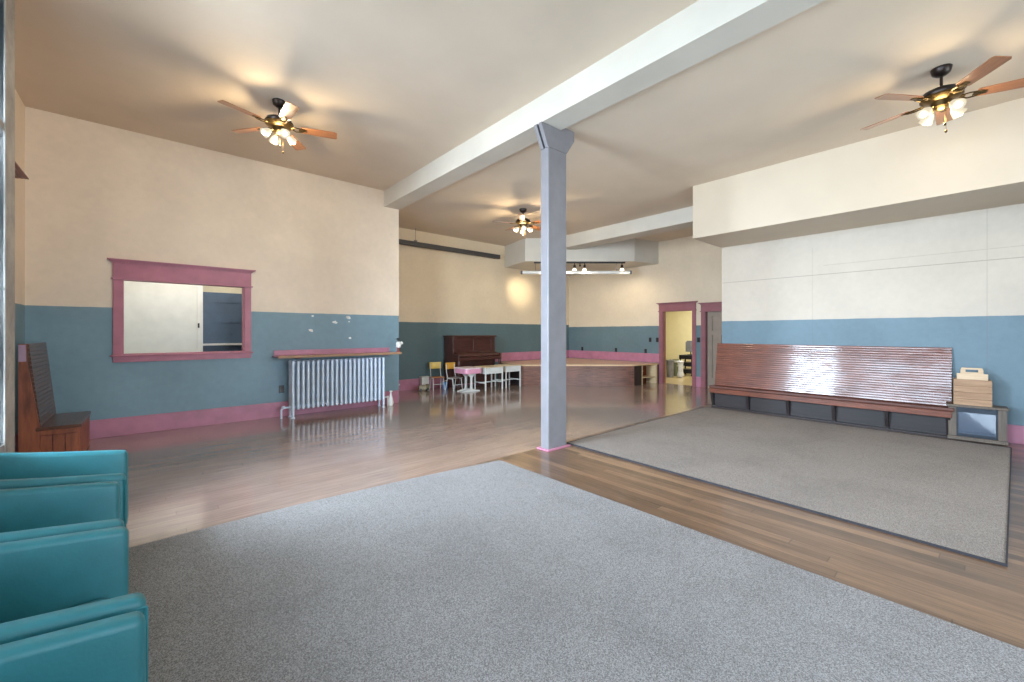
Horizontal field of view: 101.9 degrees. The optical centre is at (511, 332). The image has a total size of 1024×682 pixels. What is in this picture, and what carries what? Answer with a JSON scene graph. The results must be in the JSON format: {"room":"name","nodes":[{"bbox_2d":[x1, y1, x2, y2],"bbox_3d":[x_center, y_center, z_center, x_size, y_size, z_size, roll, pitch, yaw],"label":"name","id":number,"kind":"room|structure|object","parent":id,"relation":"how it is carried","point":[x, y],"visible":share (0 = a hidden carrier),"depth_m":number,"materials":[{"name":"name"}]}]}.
{"room":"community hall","nodes":[
{"label":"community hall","id":0,"kind":"room"},
{"bbox_2d":[15,89,24,434],"bbox_3d":[-5.116,-0.685,3.996,0.150,4.170,2.750,0,0,-41],"label":"wall","id":1,"kind":"structure","parent":0,"point":[19,106],"depth_m":4.87,"materials":[{"name":"paint"}]},
{"bbox_2d":[15,433,17,452],"bbox_3d":[-5.051,1.280,4.051,0.020,0.240,2.708,0,0,-41],"label":"baseboard","id":2,"kind":"structure","parent":1,"relation":"attached to","point":[16,435],"depth_m":4.68,"materials":[{"name":"pink paint"}]},
{"bbox_2d":[15,161,28,179],"bbox_3d":[-4.877,-0.835,3.833,0.275,1.770,1.890,0,0,-41],"label":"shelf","id":3,"kind":"structure","parent":1,"relation":"in","point":[19,173],"depth_m":4.45,"materials":[{"name":"brown wood"}]},
{"bbox_2d":[124,281,196,353],"bbox_3d":[-6.209,-0.100,6.593,1.920,3.000,0.100,0,0,-41],"label":"wall","id":4,"kind":"structure","parent":0,"point":[158,317],"depth_m":6.87,"materials":[{"name":"white paint"}]},
{"bbox_2d":[197,285,202,351],"bbox_3d":[-5.552,-0.100,7.361,0.080,3.000,0.448,0,0,-41],"label":"trim","id":5,"kind":"structure","parent":4,"relation":"attached to","point":[199,287],"depth_m":7.19,"materials":[{"name":"white paint"}]},
{"bbox_2d":[25,106,398,419],"bbox_3d":[-4.675,-0.710,7.223,5.060,4.220,1.530,0,0,-41],"label":"wall","id":6,"kind":"structure","parent":0,"point":[325,248],"depth_m":6.10,"materials":[{"name":"paint"}]},
{"bbox_2d":[107,258,255,362],"bbox_3d":[-4.794,-0.292,6.136,1.704,1.395,0.230,0,0,-41],"label":"window","id":7,"kind":"structure","parent":6,"relation":"in","point":[123,269],"depth_m":5.97,"materials":[{"name":"paint"}]},
{"bbox_2d":[44,390,398,441],"bbox_3d":[-4.114,1.278,6.682,4.895,0.245,0.022,0,0,-41],"label":"baseboard","id":8,"kind":"structure","parent":6,"relation":"attached to","point":[102,428],"depth_m":6.18,"materials":[{"name":"pink paint"}]},
{"bbox_2d":[279,385,283,392],"bbox_3d":[-3.844,0.945,6.925,0.080,0.124,0.010,0,0,-41],"label":"wall outlet","id":9,"kind":"object","parent":6,"relation":"attached to","point":[281,387],"visible":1,"depth_m":6.92,"materials":[{"name":"black plastic"}]},
{"bbox_2d":[272,348,401,358],"bbox_3d":[-3.026,0.372,7.371,2.100,0.155,0.414,0,0,-41],"label":"shelf","id":10,"kind":"object","parent":6,"relation":"attached to","point":[297,354],"visible":1,"depth_m":7.30,"materials":[{"name":"pink paint"}]},
{"bbox_2d":[396,338,402,351],"bbox_3d":[-2.152,0.243,7.945,0.140,0.280,0.100,0,0,-41],"label":"figurine","id":11,"kind":"object","parent":10,"relation":"on","point":[398,344],"visible":0.96,"depth_m":7.91,"materials":[{"name":"white ceramic"}]},
{"bbox_2d":[15,0,698,190],"bbox_3d":[-0.652,-2.820,2.418,5.000,0.100,11.300,0,0,-41],"label":"ceiling","id":12,"kind":"structure","parent":0,"point":[401,85],"depth_m":4.31,"materials":[{"name":"paint"}]},
{"bbox_2d":[217,98,336,153],"bbox_3d":[-2.793,-2.462,5.017,1.247,0.616,1.186,0,0,-5],"label":"ceiling fan","id":13,"kind":"object","parent":12,"relation":"hanging from","point":[280,124],"visible":1,"depth_m":4.91,"materials":[{"name":"brown wood"}]},
{"bbox_2d":[384,0,824,209],"bbox_3d":[1.216,-2.615,4.096,0.320,0.310,10.970,0,0,-41],"label":"ceiling beam","id":14,"kind":"structure","parent":12,"relation":"attached to","point":[703,29],"depth_m":4.16,"materials":[{"name":"paint"}]},
{"bbox_2d":[203,228,568,380],"bbox_3d":[-1.823,-0.560,10.829,10.100,3.920,0.150,0,0,-41],"label":"wall","id":15,"kind":"structure","parent":0,"point":[441,293],"depth_m":11.03,"materials":[{"name":"paint"}]},
{"bbox_2d":[203,292,241,351],"bbox_3d":[-5.207,0.335,7.714,0.895,2.130,0.130,0,0,-41],"label":"door","id":16,"kind":"structure","parent":15,"relation":"in","point":[222,312],"depth_m":7.64,"materials":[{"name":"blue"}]},
{"bbox_2d":[399,350,568,390],"bbox_3d":[-0.670,0.995,11.721,6.890,0.810,0.022,0,0,-41],"label":"baseboard","id":17,"kind":"structure","parent":15,"relation":"attached to","point":[408,384],"depth_m":12.05,"materials":[{"name":"pink paint"}]},
{"bbox_2d":[65,374,1023,648],"bbox_3d":[2.556,1.450,7.410,16.400,0.100,14.600,0,0,-41],"label":"floor","id":18,"kind":"structure","parent":0,"point":[183,480],"depth_m":4.03,"materials":[{"name":"brown wood"}]},
{"bbox_2d":[18,342,90,451],"bbox_3d":[-5.116,0.757,4.683,0.445,1.285,0.975,0,0,-41],"label":"bench","id":19,"kind":"object","parent":18,"relation":"on","point":[37,416],"visible":0.84,"depth_m":4.34,"materials":[{"name":"brown wood"}]},
{"bbox_2d":[280,357,393,418],"bbox_3d":[-3.016,0.931,7.357,1.944,0.938,0.246,0,0,-41],"label":"radiator","id":20,"kind":"object","parent":18,"relation":"on","point":[312,383],"visible":1,"depth_m":7.25,"materials":[{"name":"silver metal"}]},
{"bbox_2d":[419,376,428,384],"bbox_3d":[-2.171,1.242,10.285,0.210,0.315,0.130,0,0,-41],"label":"carton","id":21,"kind":"object","parent":18,"relation":"on","point":[424,380],"visible":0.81,"depth_m":10.23,"materials":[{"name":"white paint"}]},
{"bbox_2d":[418,384,429,390],"bbox_3d":[-2.128,1.325,10.022,0.260,0.149,0.120,0,0,-30],"label":"toy truck","id":22,"kind":"object","parent":18,"relation":"on","point":[426,386],"visible":1,"depth_m":10.00,"materials":[{"name":"beige plastic"}]},
{"bbox_2d":[429,362,444,389],"bbox_3d":[-1.847,1.069,10.223,0.300,0.667,0.330,0,0,-27],"label":"child chair","id":23,"kind":"object","parent":18,"relation":"on","point":[432,365],"visible":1,"depth_m":10.29,"materials":[{"name":"yellow wood"}]},
{"bbox_2d":[445,362,462,390],"bbox_3d":[-1.413,1.069,10.098,0.330,0.667,0.300,0,0,43],"label":"child chair","id":24,"kind":"object","parent":18,"relation":"on","point":[450,365],"visible":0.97,"depth_m":10.10,"materials":[{"name":"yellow wood"}]},
{"bbox_2d":[455,366,481,392],"bbox_3d":[-1.051,1.117,9.929,0.490,0.566,0.550,0,0,-41],"label":"table","id":25,"kind":"object","parent":18,"relation":"on","point":[470,371],"visible":1,"depth_m":9.81,"materials":[{"name":"pink plastic"}]},
{"bbox_2d":[455,368,480,373],"bbox_3d":[-1.051,0.912,9.929,0.480,0.115,0.540,0,0,-41],"label":"tabletop","id":26,"kind":"object","parent":25,"relation":"on","point":[457,370],"depth_m":9.71,"materials":[{"name":"pink plastic"}]},
{"bbox_2d":[443,335,501,388],"bbox_3d":[-1.019,0.738,10.927,1.420,1.325,0.689,0,0,-41],"label":"upright piano","id":27,"kind":"object","parent":18,"relation":"on","point":[464,350],"visible":0.92,"depth_m":10.72,"materials":[{"name":"brown wood"}]},
{"bbox_2d":[474,365,502,390],"bbox_3d":[-0.578,1.117,10.270,0.560,0.567,0.470,0,0,-41],"label":"table","id":28,"kind":"object","parent":18,"relation":"on","point":[487,369],"visible":0.86,"depth_m":10.17,"materials":[{"name":"beige laminate"}]},
{"bbox_2d":[479,367,501,373],"bbox_3d":[-0.578,0.927,10.270,0.520,0.145,0.430,0,0,-41],"label":"tray","id":29,"kind":"object","parent":28,"relation":"on","point":[484,370],"depth_m":10.05,"materials":[{"name":"white metal"}]},
{"bbox_2d":[495,364,520,387],"bbox_3d":[-0.112,1.117,10.770,0.520,0.567,0.470,0,0,-41],"label":"school desk","id":30,"kind":"object","parent":18,"relation":"on","point":[509,368],"visible":0.91,"depth_m":10.66,"materials":[{"name":"beige laminate"}]},
{"bbox_2d":[503,366,519,371],"bbox_3d":[-0.112,0.927,10.770,0.480,0.145,0.430,0,0,-41],"label":"tray","id":31,"kind":"object","parent":30,"relation":"on","point":[505,368],"depth_m":10.57,"materials":[{"name":"white metal"}]},
{"bbox_2d":[534,121,573,451],"bbox_3d":[0.523,-0.557,5.071,0.580,3.915,0.200,0,0,-41],"label":"column","id":32,"kind":"structure","parent":18,"relation":"on","point":[554,143],"depth_m":4.97,"materials":[{"name":"grey paint"}]},
{"bbox_2d":[129,460,1023,681],"bbox_3d":[0.625,1.394,0.884,3.665,0.012,6.810,0,0,-41],"label":"rug","id":33,"kind":"object","parent":18,"relation":"on","point":[499,570],"visible":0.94,"depth_m":2.12,"materials":[{"name":"grey carpet"}]},
{"bbox_2d":[0,481,123,542],"bbox_3d":[-2.095,1.027,1.740,0.672,0.720,0.691,0,0,-45],"label":"armchair","id":34,"kind":"object","parent":33,"relation":"on","point":[32,512],"visible":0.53,"depth_m":1.99,"materials":[{"name":"teal leather"}]},
{"bbox_2d":[0,450,127,526],"bbox_3d":[-2.615,1.027,2.327,0.672,0.720,0.691,0,0,-42],"label":"armchair","id":35,"kind":"object","parent":33,"relation":"on","point":[19,469],"visible":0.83,"depth_m":2.49,"materials":[{"name":"teal leather"}]},
{"bbox_2d":[0,611,145,681],"bbox_3d":[-1.043,1.027,0.716,0.691,0.720,0.672,0,0,44],"label":"armchair","id":36,"kind":"object","parent":33,"relation":"on","point":[111,649],"visible":1,"depth_m":1.06,"materials":[{"name":"teal leather"}]},
{"bbox_2d":[0,526,147,681],"bbox_3d":[-1.563,1.027,1.230,0.691,0.720,0.672,0,0,44],"label":"armchair","id":37,"kind":"object","parent":33,"relation":"on","point":[48,584],"visible":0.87,"depth_m":1.50,"materials":[{"name":"teal leather"}]},
{"bbox_2d":[501,358,658,385],"bbox_3d":[1.754,1.123,11.646,3.284,0.555,3.265,0,0,-41],"label":"stage","id":38,"kind":"object","parent":18,"relation":"on","point":[579,371],"visible":0.77,"depth_m":10.95,"materials":[{"name":"brown wood"}]},
{"bbox_2d":[666,359,674,377],"bbox_3d":[4.949,1.115,13.000,0.274,0.569,0.274,0,0,-41],"label":"waste bin","id":39,"kind":"object","parent":18,"relation":"on","point":[669,363],"visible":0.96,"depth_m":12.90,"materials":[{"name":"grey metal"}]},
{"bbox_2d":[671,359,679,375],"bbox_3d":[5.289,1.135,13.400,0.270,0.530,0.270,0,0,-41],"label":"waste bin","id":40,"kind":"object","parent":18,"relation":"on","point":[676,360],"visible":0.56,"depth_m":13.30,"materials":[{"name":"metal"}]},
{"bbox_2d":[677,361,683,377],"bbox_3d":[5.241,1.140,12.903,0.197,0.520,0.194,0,0,9],"label":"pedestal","id":41,"kind":"object","parent":18,"relation":"on","point":[680,374],"visible":1,"depth_m":12.83,"materials":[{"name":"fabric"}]},
{"bbox_2d":[679,354,691,375],"bbox_3d":[5.742,1.065,13.500,0.400,0.669,0.440,0,0,-41],"label":"utility cart","id":42,"kind":"object","parent":18,"relation":"on","point":[689,364],"visible":0.39,"depth_m":13.34,"materials":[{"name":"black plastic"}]},
{"bbox_2d":[686,341,691,354],"bbox_3d":[5.816,0.499,13.500,0.120,0.460,0.340,0,0,-41],"label":"monitor","id":43,"kind":"object","parent":42,"relation":"on","point":[688,343],"visible":0.66,"depth_m":13.51,"materials":[{"name":"black plastic"}]},
{"bbox_2d":[567,407,1011,566],"bbox_3d":[3.309,1.391,5.074,3.950,0.016,3.680,0,0,-41],"label":"rug","id":44,"kind":"object","parent":18,"relation":"on","point":[947,494],"visible":1,"depth_m":4.27,"materials":[{"name":"grey carpet"}]},
{"bbox_2d":[709,343,953,438],"bbox_3d":[4.842,0.803,6.678,0.390,1.193,3.120,0,0,-41],"label":"bench","id":45,"kind":"object","parent":18,"relation":"on","point":[897,389],"visible":0.94,"depth_m":6.42,"materials":[{"name":"brown wood"}]},
{"bbox_2d":[946,402,1009,445],"bbox_3d":[5.970,1.159,5.338,0.530,0.455,0.265,0,0,45],"label":"cabinet","id":46,"kind":"object","parent":18,"relation":"on","point":[981,424],"visible":0.96,"depth_m":5.26,"materials":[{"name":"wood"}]},
{"bbox_2d":[953,378,991,406],"bbox_3d":[5.931,0.766,5.352,0.330,0.330,0.215,0,0,45],"label":"wooden crate","id":47,"kind":"object","parent":46,"relation":"on","point":[959,392],"visible":1,"depth_m":5.28,"materials":[{"name":"brown wood"}]},
{"bbox_2d":[960,367,983,373],"bbox_3d":[5.959,0.687,5.381,0.200,0.462,0.085,0,0,45],"label":"caddy","id":48,"kind":"object","parent":47,"relation":"in","point":[962,370],"visible":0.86,"depth_m":5.35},
{"bbox_2d":[957,373,987,399],"bbox_3d":[5.897,0.723,5.319,0.270,0.390,0.020,0,0,45],"label":"board","id":49,"kind":"object","parent":47,"relation":"in","point":[967,376],"visible":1,"depth_m":5.31,"materials":[{"name":"beige wood"}]},
{"bbox_2d":[959,429,994,435],"bbox_3d":[5.914,1.274,5.285,0.309,0.036,0.012,0,0,45],"label":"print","id":50,"kind":"object","parent":46,"relation":"attached to","point":[968,432],"depth_m":5.28},
{"bbox_2d":[569,236,721,376],"bbox_3d":[3.929,-0.560,11.783,0.120,3.920,5.980,0,0,-41],"label":"wall","id":51,"kind":"structure","parent":0,"point":[608,312],"depth_m":11.93,"materials":[{"name":"paint"}]},
{"bbox_2d":[569,350,700,386],"bbox_3d":[3.381,0.995,12.302,0.022,0.810,4.433,0,0,-41],"label":"baseboard","id":52,"kind":"structure","parent":51,"relation":"attached to","point":[625,356],"depth_m":12.46,"materials":[{"name":"pink paint"}]},
{"bbox_2d":[656,301,697,386],"bbox_3d":[4.445,0.295,11.138,0.230,2.210,1.140,0,0,-41],"label":"door frame","id":53,"kind":"structure","parent":51,"relation":"in","point":[688,305],"depth_m":11.32,"materials":[{"name":"paint"}]},
{"bbox_2d":[698,302,721,387],"bbox_3d":[5.191,0.323,10.289,0.235,2.155,1.080,0,0,-41],"label":"door","id":54,"kind":"structure","parent":51,"relation":"in","point":[711,312],"depth_m":10.55,"materials":[{"name":"paint"}]},
{"bbox_2d":[666,311,691,368],"bbox_3d":[5.386,0.050,12.737,3.330,2.700,6.500,0,0,-41],"label":"wall","id":55,"kind":"structure","parent":0,"point":[678,323],"depth_m":14.58,"materials":[{"name":"yellow paint"}]},
{"bbox_2d":[399,0,1023,245],"bbox_3d":[3.440,-2.570,7.007,7.200,0.100,12.830,0,0,-41],"label":"ceiling","id":56,"kind":"structure","parent":0,"point":[808,83],"depth_m":4.75,"materials":[{"name":"paint"}]},
{"bbox_2d":[399,228,499,258],"bbox_3d":[-1.797,-2.303,10.605,3.715,0.435,0.220,0,0,-41],"label":"rail","id":57,"kind":"object","parent":56,"relation":"hanging from","point":[415,243],"visible":0.69,"depth_m":10.55,"materials":[{"name":"metal"}]},
{"bbox_2d":[493,208,540,238],"bbox_3d":[0.255,-2.212,8.502,1.247,0.616,1.186,0,0,41],"label":"ceiling fan","id":58,"kind":"object","parent":56,"relation":"hanging from","point":[522,222],"visible":0.99,"depth_m":8.40,"materials":[{"name":"brown wood"}]},
{"bbox_2d":[505,238,658,275],"bbox_3d":[1.832,-2.212,11.747,3.085,0.616,3.275,0,0,-41],"label":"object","id":59,"kind":"structure","parent":56,"relation":"attached to","point":[522,254],"depth_m":11.15,"materials":[{"name":"paint"}]},
{"bbox_2d":[521,263,631,273],"bbox_3d":[1.758,-1.751,11.400,3.039,0.306,0.103,0,0,0],"label":"rail","id":60,"kind":"object","parent":59,"relation":"hanging from","point":[535,271],"visible":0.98,"depth_m":11.36,"materials":[{"name":"white metal"}]},
{"bbox_2d":[534,262,624,270],"bbox_3d":[1.822,-1.784,11.200,2.456,0.239,0.116,0,0,0],"label":"track light","id":61,"kind":"object","parent":59,"relation":"attached to","point":[574,265],"visible":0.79,"depth_m":11.18,"materials":[{"name":"black plastic"}]},
{"bbox_2d":[566,206,692,249],"bbox_3d":[2.808,-2.368,9.516,0.450,0.304,4.640,0,0,-41],"label":"ceiling beam","id":62,"kind":"structure","parent":56,"relation":"attached to","point":[682,218],"depth_m":9.34,"materials":[{"name":"paint"}]},
{"bbox_2d":[860,56,1023,132],"bbox_3d":[4.130,-2.212,3.990,1.186,0.616,1.247,0,0,-41],"label":"ceiling fan","id":63,"kind":"object","parent":56,"relation":"hanging from","point":[943,99],"visible":1,"depth_m":3.89,"materials":[{"name":"brown wood"}]},
{"bbox_2d":[693,98,1023,247],"bbox_3d":[5.720,-2.070,5.088,1.190,0.900,6.540,0,0,-41],"label":"soffit","id":64,"kind":"structure","parent":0,"point":[921,171],"depth_m":5.44,"materials":[{"name":"paint"}]},
{"bbox_2d":[722,203,1023,425],"bbox_3d":[7.072,-0.560,6.269,2.400,3.920,6.540,0,0,-41],"label":"wall","id":65,"kind":"structure","parent":0,"point":[955,281],"depth_m":6.05,"materials":[{"name":"paint"}]},
{"bbox_2d":[1007,424,1023,443],"bbox_3d":[6.173,1.285,5.457,0.022,0.230,6.500,0,0,-41],"label":"baseboard","id":66,"kind":"structure","parent":65,"relation":"attached to","point":[1015,433],"depth_m":5.24,"materials":[{"name":"pink paint"}]},
{"bbox_3d":[-1.383,-0.685,-0.013,0.500,4.170,8.200,0,0,-41],"label":"wall","id":67,"kind":"structure","parent":0,"visible":0},
{"bbox_2d":[0,0,3,452],"bbox_3d":[-3.488,-0.825,2.397,0.498,3.450,1.600,0,0,-41],"label":"window","id":68,"kind":"structure","parent":67,"relation":"in","point":[1,1],"depth_m":3.05,"materials":[{"name":"paint"}]},
{"bbox_2d":[3,0,14,452],"bbox_3d":[-3.799,-0.685,3.137,0.010,4.170,0.284,0,0,-41],"label":"trim","id":69,"kind":"structure","parent":67,"relation":"attached to","point":[8,5],"depth_m":3.12,"materials":[{"name":"paint"}]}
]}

